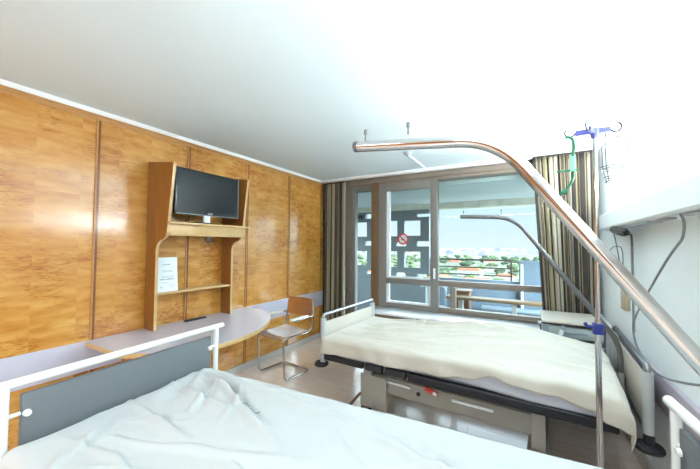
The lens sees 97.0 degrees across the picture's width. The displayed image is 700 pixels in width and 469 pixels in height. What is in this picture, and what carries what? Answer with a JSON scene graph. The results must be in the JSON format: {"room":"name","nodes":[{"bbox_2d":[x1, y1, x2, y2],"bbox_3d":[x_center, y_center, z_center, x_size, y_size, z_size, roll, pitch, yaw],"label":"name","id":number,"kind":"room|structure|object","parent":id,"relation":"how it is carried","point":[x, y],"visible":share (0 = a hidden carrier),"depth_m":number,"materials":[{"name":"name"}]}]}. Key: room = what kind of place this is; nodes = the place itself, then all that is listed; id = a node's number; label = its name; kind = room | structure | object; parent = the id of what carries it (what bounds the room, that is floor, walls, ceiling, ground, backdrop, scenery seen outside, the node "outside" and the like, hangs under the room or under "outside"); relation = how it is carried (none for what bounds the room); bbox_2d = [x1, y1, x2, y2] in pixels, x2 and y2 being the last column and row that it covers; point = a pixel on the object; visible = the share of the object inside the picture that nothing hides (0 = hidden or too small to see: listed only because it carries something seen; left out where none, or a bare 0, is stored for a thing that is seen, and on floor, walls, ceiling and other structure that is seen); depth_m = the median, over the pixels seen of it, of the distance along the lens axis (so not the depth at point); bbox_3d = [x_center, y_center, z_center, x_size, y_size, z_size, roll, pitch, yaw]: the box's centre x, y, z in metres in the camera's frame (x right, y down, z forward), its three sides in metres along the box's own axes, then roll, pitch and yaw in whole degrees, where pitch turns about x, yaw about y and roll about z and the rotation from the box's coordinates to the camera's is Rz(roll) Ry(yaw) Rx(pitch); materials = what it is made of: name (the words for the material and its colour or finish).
{"room":"hospital room","nodes":[
{"label":"hospital room","id":0,"kind":"room"},
{"bbox_2d":[0,92,323,451],"bbox_3d":[-2.311,0.315,1.930,0.120,2.600,7.646,-1,-2,30],"label":"wall","id":1,"kind":"structure","parent":0,"point":[47,153],"depth_m":2.47,"materials":[{"name":"brown wood"}]},
{"bbox_2d":[88,120,101,372],"bbox_3d":[-1.972,0.320,2.384,0.012,2.425,0.028,-1,-2,30],"label":"trim","id":2,"kind":"structure","parent":1,"relation":"attached to","point":[98,128],"depth_m":2.39,"materials":[{"name":"orange wood"}]},
{"bbox_2d":[0,291,322,391],"bbox_3d":[-2.273,0.896,1.844,0.018,0.223,7.376,-1,-2,30],"label":"trim","id":3,"kind":"structure","parent":1,"relation":"attached to","point":[22,365],"depth_m":2.20,"materials":[{"name":"purple laminate"}]},
{"bbox_2d":[0,85,323,185],"bbox_3d":[-2.254,-0.932,1.916,0.022,0.041,7.396,-1,-2,30],"label":"trim","id":4,"kind":"structure","parent":1,"relation":"attached to","point":[4,89],"depth_m":2.59,"materials":[{"name":"brown wood"}]},
{"bbox_2d":[0,79,323,183],"bbox_3d":[-2.250,-0.969,1.915,0.030,0.034,7.396,-1,-2,30],"label":"trim","id":5,"kind":"structure","parent":1,"relation":"attached to","point":[2,82],"depth_m":2.58,"materials":[{"name":"white paint"}]},
{"bbox_2d":[85,307,270,360],"bbox_3d":[-1.202,0.935,2.775,0.901,0.221,1.570,-1,-2,30],"label":"desk","id":6,"kind":"object","parent":1,"relation":"attached to","point":[242,324],"visible":0.8,"depth_m":2.57,"materials":[{"name":"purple laminate"}]},
{"bbox_2d":[184,316,205,321],"bbox_3d":[-1.504,0.822,3.014,0.040,0.018,0.215,-1,-2,30],"label":"remote control","id":7,"kind":"object","parent":6,"relation":"on","point":[201,317],"visible":1,"depth_m":3.00,"materials":[{"name":"black plastic"}]},
{"bbox_2d":[183,147,190,319],"bbox_3d":[-1.599,0.345,3.029,0.012,2.425,0.028,-1,-2,30],"label":"trim","id":8,"kind":"structure","parent":1,"relation":"attached to","point":[189,148],"depth_m":3.03,"materials":[{"name":"orange wood"}]},
{"bbox_2d":[144,162,249,330],"bbox_3d":[-1.402,0.101,2.977,0.385,1.457,0.846,-1,-2,30],"label":"shelving unit","id":9,"kind":"object","parent":1,"relation":"attached to","point":[161,175],"depth_m":2.68,"materials":[{"name":"orange wood"}]},
{"bbox_2d":[158,257,177,292],"bbox_3d":[-1.631,0.356,2.772,0.027,0.302,0.177,-1,-2,30],"label":"notice sheet","id":10,"kind":"object","parent":9,"relation":"on","point":[167,266],"visible":0.98,"depth_m":2.77,"materials":[{"name":"white paper"}]},
{"bbox_2d":[157,284,229,295],"bbox_3d":[-1.523,0.526,2.999,0.142,0.018,0.746,-1,-2,30],"label":"shelf","id":11,"kind":"object","parent":9,"relation":"attached to","point":[179,290],"depth_m":2.99,"materials":[{"name":"brown wood"}]},
{"bbox_2d":[172,166,238,224],"bbox_3d":[-1.341,-0.331,2.886,0.118,0.467,0.645,-1,-2,30],"label":"television","id":12,"kind":"object","parent":9,"relation":"on","point":[207,195],"visible":0.94,"depth_m":2.82,"materials":[{"name":"black plastic"}]},
{"bbox_2d":[201,236,212,242],"bbox_3d":[-1.359,0.003,2.936,0.116,0.158,0.072,-1,-2,30],"label":"spotlight","id":13,"kind":"object","parent":9,"relation":"attached to","point":[206,239],"visible":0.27,"depth_m":2.91,"materials":[{"name":"silver metal"}]},
{"bbox_2d":[168,221,249,228],"bbox_3d":[-1.415,-0.084,2.992,0.352,0.018,0.845,-1,-2,30],"label":"shelf","id":14,"kind":"object","parent":9,"relation":"attached to","point":[170,223],"depth_m":2.84,"materials":[{"name":"brown wood"}]},
{"bbox_2d":[243,164,248,363],"bbox_3d":[-1.228,0.370,3.670,0.012,2.425,0.028,-1,-2,30],"label":"trim","id":15,"kind":"structure","parent":1,"relation":"attached to","point":[247,208],"depth_m":3.67,"materials":[{"name":"orange wood"}]},
{"bbox_2d":[224,332,320,374],"bbox_3d":[-2.271,1.475,1.832,0.020,0.075,7.396,-1,-2,30],"label":"baseboard","id":16,"kind":"structure","parent":1,"relation":"attached to","point":[242,367],"depth_m":3.97,"materials":[{"name":"grey plastic"}]},
{"bbox_2d":[286,176,289,345],"bbox_3d":[-0.857,0.395,4.311,0.012,2.425,0.028,-1,-2,30],"label":"trim","id":17,"kind":"structure","parent":1,"relation":"attached to","point":[289,176],"depth_m":4.31,"materials":[{"name":"orange wood"}]},
{"bbox_2d":[318,185,320,332],"bbox_3d":[-0.483,0.420,4.958,0.012,2.425,0.028,-1,-2,30],"label":"trim","id":18,"kind":"structure","parent":1,"relation":"attached to","point":[320,185],"depth_m":4.96,"materials":[{"name":"orange wood"}]},
{"bbox_2d":[0,0,699,180],"bbox_3d":[-0.705,-1.076,1.066,3.858,0.140,7.766,-1,-2,30],"label":"ceiling","id":19,"kind":"structure","parent":0,"point":[291,85],"depth_m":1.80,"materials":[{"name":"white paint"}]},
{"bbox_2d":[403,151,410,155],"bbox_3d":[0.634,-0.892,3.436,0.090,0.043,0.090,-1,-2,30],"label":"smoke detector","id":20,"kind":"object","parent":19,"relation":"attached to","point":[406,153],"visible":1,"depth_m":3.41,"materials":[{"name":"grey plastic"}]},
{"bbox_2d":[408,156,426,168],"bbox_3d":[0.873,-0.889,3.899,0.030,0.014,0.760,-1,-2,30],"label":"cable conduit","id":21,"kind":"object","parent":19,"relation":"attached to","point":[410,157],"visible":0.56,"depth_m":3.81,"materials":[{"name":"white paint"}]},
{"bbox_2d":[322,148,592,182],"bbox_3d":[1.075,-0.868,4.128,3.490,0.038,0.080,-1,-2,30],"label":"track","id":22,"kind":"object","parent":19,"relation":"attached to","point":[529,157],"visible":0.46,"depth_m":4.05,"materials":[{"name":"white paint"}]},
{"bbox_2d":[323,181,345,320],"bbox_3d":[-0.245,0.385,4.866,0.430,2.412,0.111,-1,-2,32],"label":"curtain","id":23,"kind":"object","parent":22,"relation":"hanging from","point":[334,207],"visible":0.89,"depth_m":4.86,"materials":[{"name":"fabric"}]},
{"bbox_2d":[532,150,594,313],"bbox_3d":[2.291,0.339,3.331,0.544,2.430,0.120,-1,-2,28],"label":"curtain","id":24,"kind":"object","parent":22,"relation":"hanging from","point":[560,244],"visible":0.57,"depth_m":3.32,"materials":[{"name":"fabric"}]},
{"bbox_2d":[234,338,641,468],"bbox_3d":[-0.760,1.540,0.909,3.758,0.100,7.516,-1,-2,30],"label":"floor","id":25,"kind":"structure","parent":0,"point":[335,381],"depth_m":2.69,"materials":[{"name":"laminate"}]},
{"bbox_2d":[257,296,313,380],"bbox_3d":[-0.734,1.175,3.616,0.499,0.817,0.501,-1,-3,37],"label":"armchair","id":26,"kind":"object","parent":25,"relation":"on","point":[297,305],"visible":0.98,"depth_m":3.63,"materials":[{"name":"silver metal"}]},
{"bbox_2d":[0,322,699,468],"bbox_3d":[-0.088,1.019,1.058,2.176,0.960,1.038,-1,-2,26],"label":"hospital bed","id":27,"kind":"object","parent":25,"relation":"on","point":[47,410],"visible":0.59,"depth_m":1.31,"materials":[{"name":"white metal"}]},
{"bbox_2d":[0,368,604,468],"bbox_3d":[-0.103,0.852,1.016,2.093,0.284,0.880,-1,-2,26],"label":"sheet","id":28,"kind":"object","parent":27,"relation":"on","point":[206,418],"visible":1,"depth_m":1.15,"materials":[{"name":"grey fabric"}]},
{"bbox_2d":[352,122,699,375],"bbox_3d":[0.470,0.307,0.837,1.055,1.375,0.048,-1,-2,30],"label":"pole","id":29,"kind":"object","parent":27,"relation":"attached to","point":[667,326],"visible":1,"depth_m":0.78,"materials":[{"name":"silver metal"}]},
{"bbox_2d":[314,299,665,457],"bbox_3d":[0.908,1.137,2.608,2.309,0.847,1.144,-1,-2,32],"label":"hospital bed","id":30,"kind":"object","parent":25,"relation":"on","point":[377,381],"visible":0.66,"depth_m":2.15,"materials":[{"name":"silver metal"}]},
{"bbox_2d":[336,355,595,416],"bbox_3d":[0.889,1.010,2.651,2.058,0.160,0.960,-1,-2,32],"label":"fitted sheet","id":31,"kind":"object","parent":30,"relation":"on","point":[494,384],"visible":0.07,"depth_m":1.97,"materials":[{"name":"grey fabric"}]},
{"bbox_2d":[320,316,636,451],"bbox_3d":[0.892,0.982,2.630,2.109,0.420,1.026,-1,-2,32],"label":"sheet","id":32,"kind":"object","parent":30,"relation":"on","point":[531,359],"visible":1,"depth_m":2.24,"materials":[{"name":"beige fabric"}]},
{"bbox_2d":[460,209,625,393],"bbox_3d":[1.391,0.446,2.357,1.050,1.316,0.046,-1,-2,30],"label":"pole","id":33,"kind":"object","parent":30,"relation":"attached to","point":[620,373],"visible":0.97,"depth_m":2.23,"materials":[{"name":"grey metal"}]},
{"bbox_2d":[616,372,625,393],"bbox_3d":[1.822,1.013,2.085,0.046,0.170,0.046,-1,-2,30],"label":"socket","id":34,"kind":"object","parent":33,"relation":"attached to","point":[621,375],"depth_m":2.07,"materials":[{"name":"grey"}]},
{"bbox_2d":[538,310,611,362],"bbox_3d":[2.059,1.178,2.888,0.527,0.800,0.566,-1,-2,30],"label":"base cabinet","id":35,"kind":"object","parent":25,"relation":"on","point":[566,324],"visible":0.28,"depth_m":2.74,"materials":[{"name":"white laminate"}]},
{"bbox_2d":[575,339,605,349],"bbox_3d":[2.071,0.968,2.885,0.415,0.018,0.450,-1,-2,30],"label":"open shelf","id":36,"kind":"object","parent":35,"relation":"attached to","point":[591,342],"depth_m":2.73,"materials":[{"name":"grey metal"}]},
{"bbox_2d":[564,120,622,467],"bbox_3d":[1.174,0.497,1.469,0.564,2.049,0.499,-1,-2,30],"label":"stand","id":37,"kind":"object","parent":25,"relation":"on","point":[598,328],"visible":1,"depth_m":1.45,"materials":[{"name":"silver metal"}]},
{"bbox_2d":[556,136,578,194],"bbox_3d":[1.073,-0.344,1.531,0.090,0.289,0.028,-1,-2,30],"label":"hanger","id":38,"kind":"object","parent":37,"relation":"hanging from","point":[572,156],"visible":1,"depth_m":1.52,"materials":[{"name":"green plastic"}]},
{"bbox_2d":[600,131,629,182],"bbox_3d":[1.236,-0.365,1.449,0.108,0.239,0.108,-1,-2,30],"label":"basket","id":39,"kind":"object","parent":37,"relation":"hanging from","point":[622,163],"visible":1,"depth_m":1.44,"materials":[{"name":"black"}]},
{"bbox_2d":[358,174,534,207],"bbox_3d":[2.057,-0.758,4.975,7.800,0.185,1.784,-1,-2,30],"label":"ceiling","id":40,"kind":"structure","parent":0,"point":[510,186],"depth_m":4.95,"materials":[{"name":"white paint"}]},
{"bbox_2d":[358,197,534,212],"bbox_3d":[2.558,-0.677,5.840,7.800,0.320,0.220,-1,-2,30],"label":"beam","id":41,"kind":"structure","parent":40,"relation":"attached to","point":[531,200],"depth_m":5.90,"materials":[{"name":"concrete"}]},
{"bbox_2d":[346,169,600,329],"bbox_3d":[1.170,0.370,4.275,3.558,2.500,0.200,-1,-2,30],"label":"wall","id":42,"kind":"structure","parent":0,"point":[349,189],"depth_m":4.78,"materials":[{"name":"beige paint"}]},
{"bbox_2d":[352,183,378,311],"bbox_3d":[0.247,0.430,4.749,0.465,2.400,0.140,-1,-2,30],"label":"door","id":43,"kind":"structure","parent":42,"relation":"in","point":[374,188],"depth_m":4.64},
{"bbox_2d":[346,160,532,185],"bbox_3d":[1.119,-0.834,4.215,3.558,0.100,0.035,-1,-2,30],"label":"trim","id":44,"kind":"structure","parent":42,"relation":"attached to","point":[502,166],"depth_m":4.18,"materials":[{"name":"beige paint"}]},
{"bbox_2d":[375,179,539,328],"bbox_3d":[1.195,0.427,3.966,2.090,2.365,0.486,-1,-2,30],"label":"window","id":45,"kind":"structure","parent":42,"relation":"in","point":[385,278],"depth_m":4.26,"materials":[{"name":"grey metal"}]},
{"bbox_2d":[398,233,408,244],"bbox_3d":[0.765,0.066,4.470,0.164,0.164,0.006,-1,-2,30],"label":"sticker","id":46,"kind":"object","parent":45,"relation":"attached to","point":[403,238],"visible":1,"depth_m":4.47,"materials":[{"name":"white"}]},
{"bbox_2d":[438,280,540,322],"bbox_3d":[1.799,0.120,3.874,1.365,1.840,0.080,-1,-2,30],"label":"window","id":47,"kind":"structure","parent":42,"relation":"in","point":[452,309],"depth_m":3.86,"materials":[{"name":"beige paint"}]},
{"bbox_2d":[598,7,699,468],"bbox_3d":[0.873,0.271,0.089,0.120,2.600,7.646,-1,-2,30],"label":"wall","id":48,"kind":"structure","parent":0,"point":[661,128],"depth_m":1.76,"materials":[{"name":"white paint"}]},
{"bbox_2d":[610,246,623,264],"bbox_3d":[2.180,0.230,2.546,0.007,0.272,0.500,-1,-2,30],"label":"cord","id":49,"kind":"object","parent":48,"relation":"attached to","point":[613,246],"visible":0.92,"depth_m":2.34,"materials":[{"name":"grey plastic"}]},
{"bbox_2d":[620,288,630,310],"bbox_3d":[2.097,0.479,2.363,0.042,0.190,0.100,-1,-2,30],"label":"box","id":50,"kind":"object","parent":48,"relation":"attached to","point":[625,300],"visible":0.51,"depth_m":2.33,"materials":[{"name":"beige plastic"}]},
{"bbox_2d":[623,431,653,468],"bbox_3d":[0.792,1.420,0.062,0.020,0.100,7.396,-1,-2,30],"label":"baseboard","id":51,"kind":"structure","parent":48,"relation":"attached to","point":[642,458],"depth_m":2.06,"materials":[{"name":"grey plastic"}]},
{"bbox_2d":[600,173,699,230],"bbox_3d":[1.150,-0.181,0.798,0.100,0.163,4.520,-1,-2,30],"label":"duct","id":52,"kind":"object","parent":48,"relation":"attached to","point":[682,197],"visible":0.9,"depth_m":1.51,"materials":[{"name":"white metal"}]},
{"bbox_2d":[610,227,635,331],"bbox_3d":[1.953,0.295,2.228,0.092,0.722,0.496,-1,-2,33],"label":"handset","id":53,"kind":"object","parent":52,"relation":"hanging from","point":[616,230],"visible":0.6,"depth_m":2.08,"materials":[{"name":"black plastic"}]},
{"bbox_2d":[613,233,619,260],"bbox_3d":[2.059,0.179,2.363,0.051,0.423,0.071,1,-2,-11],"label":"cord","id":54,"kind":"object","parent":53,"relation":"attached to","point":[613,233],"visible":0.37,"depth_m":2.39,"materials":[{"name":"grey plastic"}]},
{"bbox_2d":[606,221,661,230],"bbox_3d":[1.940,-0.051,2.163,0.065,0.008,1.080,-1,-2,30],"label":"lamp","id":55,"kind":"object","parent":52,"relation":"attached to","point":[630,224],"depth_m":1.97,"materials":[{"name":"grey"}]},
{"bbox_2d":[632,175,699,386],"bbox_3d":[1.542,0.254,1.523,0.031,0.972,1.199,-1,-2,30],"label":"cable","id":56,"kind":"object","parent":52,"relation":"hanging from","point":[680,215],"visible":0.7,"depth_m":1.49,"materials":[{"name":"grey plastic"}]},
{"bbox_2d":[600,314,699,440],"bbox_3d":[0.793,0.813,0.085,0.028,0.185,7.396,-1,-2,30],"label":"trim","id":57,"kind":"structure","parent":48,"relation":"attached to","point":[663,387],"depth_m":1.65,"materials":[{"name":"grey plastic"}]},
{"bbox_3d":[2.098,1.792,4.985,7.800,0.220,2.054,-1,-2,30],"label":"floor","id":58,"kind":"structure","parent":0,"visible":0},
{"bbox_2d":[357,209,429,309],"bbox_3d":[0.489,0.621,6.866,2.560,2.230,0.150,-1,-2,30],"label":"screen","id":59,"kind":"object","parent":58,"relation":"on","point":[398,292],"visible":0.47,"depth_m":6.50,"materials":[{"name":"grey paint"}]},
{"bbox_2d":[421,286,446,306],"bbox_3d":[1.424,1.266,5.291,0.469,0.843,0.465,-1,-2,30],"label":"garden chair","id":60,"kind":"object","parent":58,"relation":"on","point":[444,287],"visible":0.12,"depth_m":5.35,"materials":[{"name":"grey plastic"}]},
{"bbox_2d":[456,288,472,309],"bbox_3d":[1.899,1.304,5.173,0.240,0.765,0.300,-1,-2,30],"label":"stool","id":61,"kind":"object","parent":58,"relation":"on","point":[459,291],"visible":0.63,"depth_m":5.08,"materials":[{"name":"brown"}]},
{"bbox_2d":[439,277,519,314],"bbox_3d":[2.383,1.278,5.831,1.740,0.870,0.120,-1,-2,30],"label":"parapet","id":62,"kind":"object","parent":58,"relation":"on","point":[475,305],"visible":0.21,"depth_m":5.72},
{"bbox_2d":[439,258,511,280],"bbox_3d":[2.260,0.654,5.903,1.469,0.381,0.032,-1,-2,30],"label":"balcony railing","id":63,"kind":"object","parent":62,"relation":"on","point":[510,261],"visible":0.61,"depth_m":5.79,"materials":[{"name":"grey metal"}]},
{"bbox_2d":[446,294,541,313],"bbox_3d":[2.430,1.321,4.542,1.970,0.695,0.220,-1,-2,30],"label":"bench","id":64,"kind":"object","parent":58,"relation":"on","point":[461,298],"visible":0.36,"depth_m":4.62,"materials":[{"name":"brown wood"}]},
{"bbox_2d":[520,265,522,308],"bbox_3d":[2.953,1.109,5.323,0.042,1.180,0.044,-1,-2,30],"label":"drain pipe","id":65,"kind":"object","parent":58,"relation":"on","point":[521,266],"visible":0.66,"depth_m":5.32,"materials":[{"name":"white metal"}]},
{"bbox_2d":[482,305,539,315],"bbox_3d":[3.389,1.300,4.982,2.350,0.098,0.100,-1,-2,30],"label":"pipe","id":66,"kind":"object","parent":65,"relation":"attached to","point":[521,311],"visible":0.34,"depth_m":5.32,"materials":[{"name":"grey metal"}]},
{"bbox_2d":[519,261,542,316],"bbox_3d":[4.322,1.060,4.614,3.160,1.245,0.060,-1,-2,30],"label":"partition panel","id":67,"kind":"object","parent":58,"relation":"on","point":[531,269],"visible":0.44,"depth_m":5.30,"materials":[{"name":"blue"}]},
{"label":"outside","id":68,"kind":"structure","parent":0,"visible":0},
{"bbox_2d":[357,248,538,280],"bbox_3d":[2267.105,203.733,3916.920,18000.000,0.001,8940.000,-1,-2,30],"label":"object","id":69,"kind":"structure","parent":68,"point":[442,251],"depth_m":1054.06,"materials":[{"name":"white"}]},
{"bbox_2d":[428,274,451,277],"bbox_3d":[124.712,61.350,429.152,31.600,12.000,14.600,1,-2,-4],"label":"villa","id":70,"kind":"object","parent":69,"relation":"on","point":[440,275],"visible":0.04,"depth_m":427.23,"materials":[{"name":"ceramic"}]},
{"bbox_2d":[439,267,450,271],"bbox_3d":[170.969,65.816,565.029,21.828,13.223,23.157,1,-2,-23],"label":"tree","id":71,"kind":"object","parent":69,"relation":"on","point":[447,269],"visible":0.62,"depth_m":557.76,"materials":[{"name":"green plant"}]},
{"bbox_2d":[447,260,461,265],"bbox_3d":[278.713,74.944,822.349,17.520,14.400,37.920,2,-3,-37],"label":"villa","id":72,"kind":"object","parent":69,"relation":"on","point":[451,262],"visible":0.96,"depth_m":816.91,"materials":[{"name":"ceramic"}]},
{"bbox_2d":[459,260,472,266],"bbox_3d":[285.232,71.540,764.040,28.452,17.236,30.184,1,-2,-11],"label":"tree","id":73,"kind":"object","parent":69,"relation":"on","point":[467,263],"visible":0.97,"depth_m":754.59,"materials":[{"name":"green plant"}]},
{"bbox_2d":[457,268,483,276],"bbox_3d":[205.765,63.649,530.835,41.080,15.600,18.980,-1,-3,41],"label":"villa","id":74,"kind":"object","parent":69,"relation":"on","point":[460,270],"visible":0.71,"depth_m":523.39,"materials":[{"name":"ceramic"}]},
{"bbox_2d":[483,261,496,264],"bbox_3d":[391.295,77.804,865.535,34.760,13.200,16.060,0,-2,19],"label":"villa","id":75,"kind":"object","parent":69,"relation":"on","point":[484,262],"visible":0.43,"depth_m":860.93,"materials":[{"name":"ceramic"}]},
{"bbox_2d":[485,262,495,266],"bbox_3d":[344.601,74.102,758.821,18.851,12.529,23.824,2,-3,-44],"label":"tree","id":76,"kind":"object","parent":69,"relation":"on","point":[490,264],"visible":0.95,"depth_m":754.59,"materials":[{"name":"green plant"}]},
{"bbox_2d":[494,269,505,272],"bbox_3d":[280.665,67.870,581.042,19.295,11.689,20.470,0,-2,14],"label":"tree","id":77,"kind":"object","parent":69,"relation":"on","point":[495,270],"visible":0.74,"depth_m":573.23,"materials":[{"name":"green plant"}]},
{"bbox_2d":[495,274,515,280],"bbox_3d":[230.687,63.747,460.352,28.440,10.800,13.140,-1,-2,24],"label":"villa","id":78,"kind":"object","parent":69,"relation":"on","point":[513,276],"visible":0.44,"depth_m":454.46,"materials":[{"name":"ceramic"}]},
{"bbox_2d":[517,255,532,256],"bbox_3d":[853.183,103.872,1508.779,67.338,12.253,24.000,-1,-2,33],"label":"building","id":79,"kind":"structure","parent":69,"relation":"on","point":[517,255],"depth_m":1497.76,"materials":[{"name":"white"}]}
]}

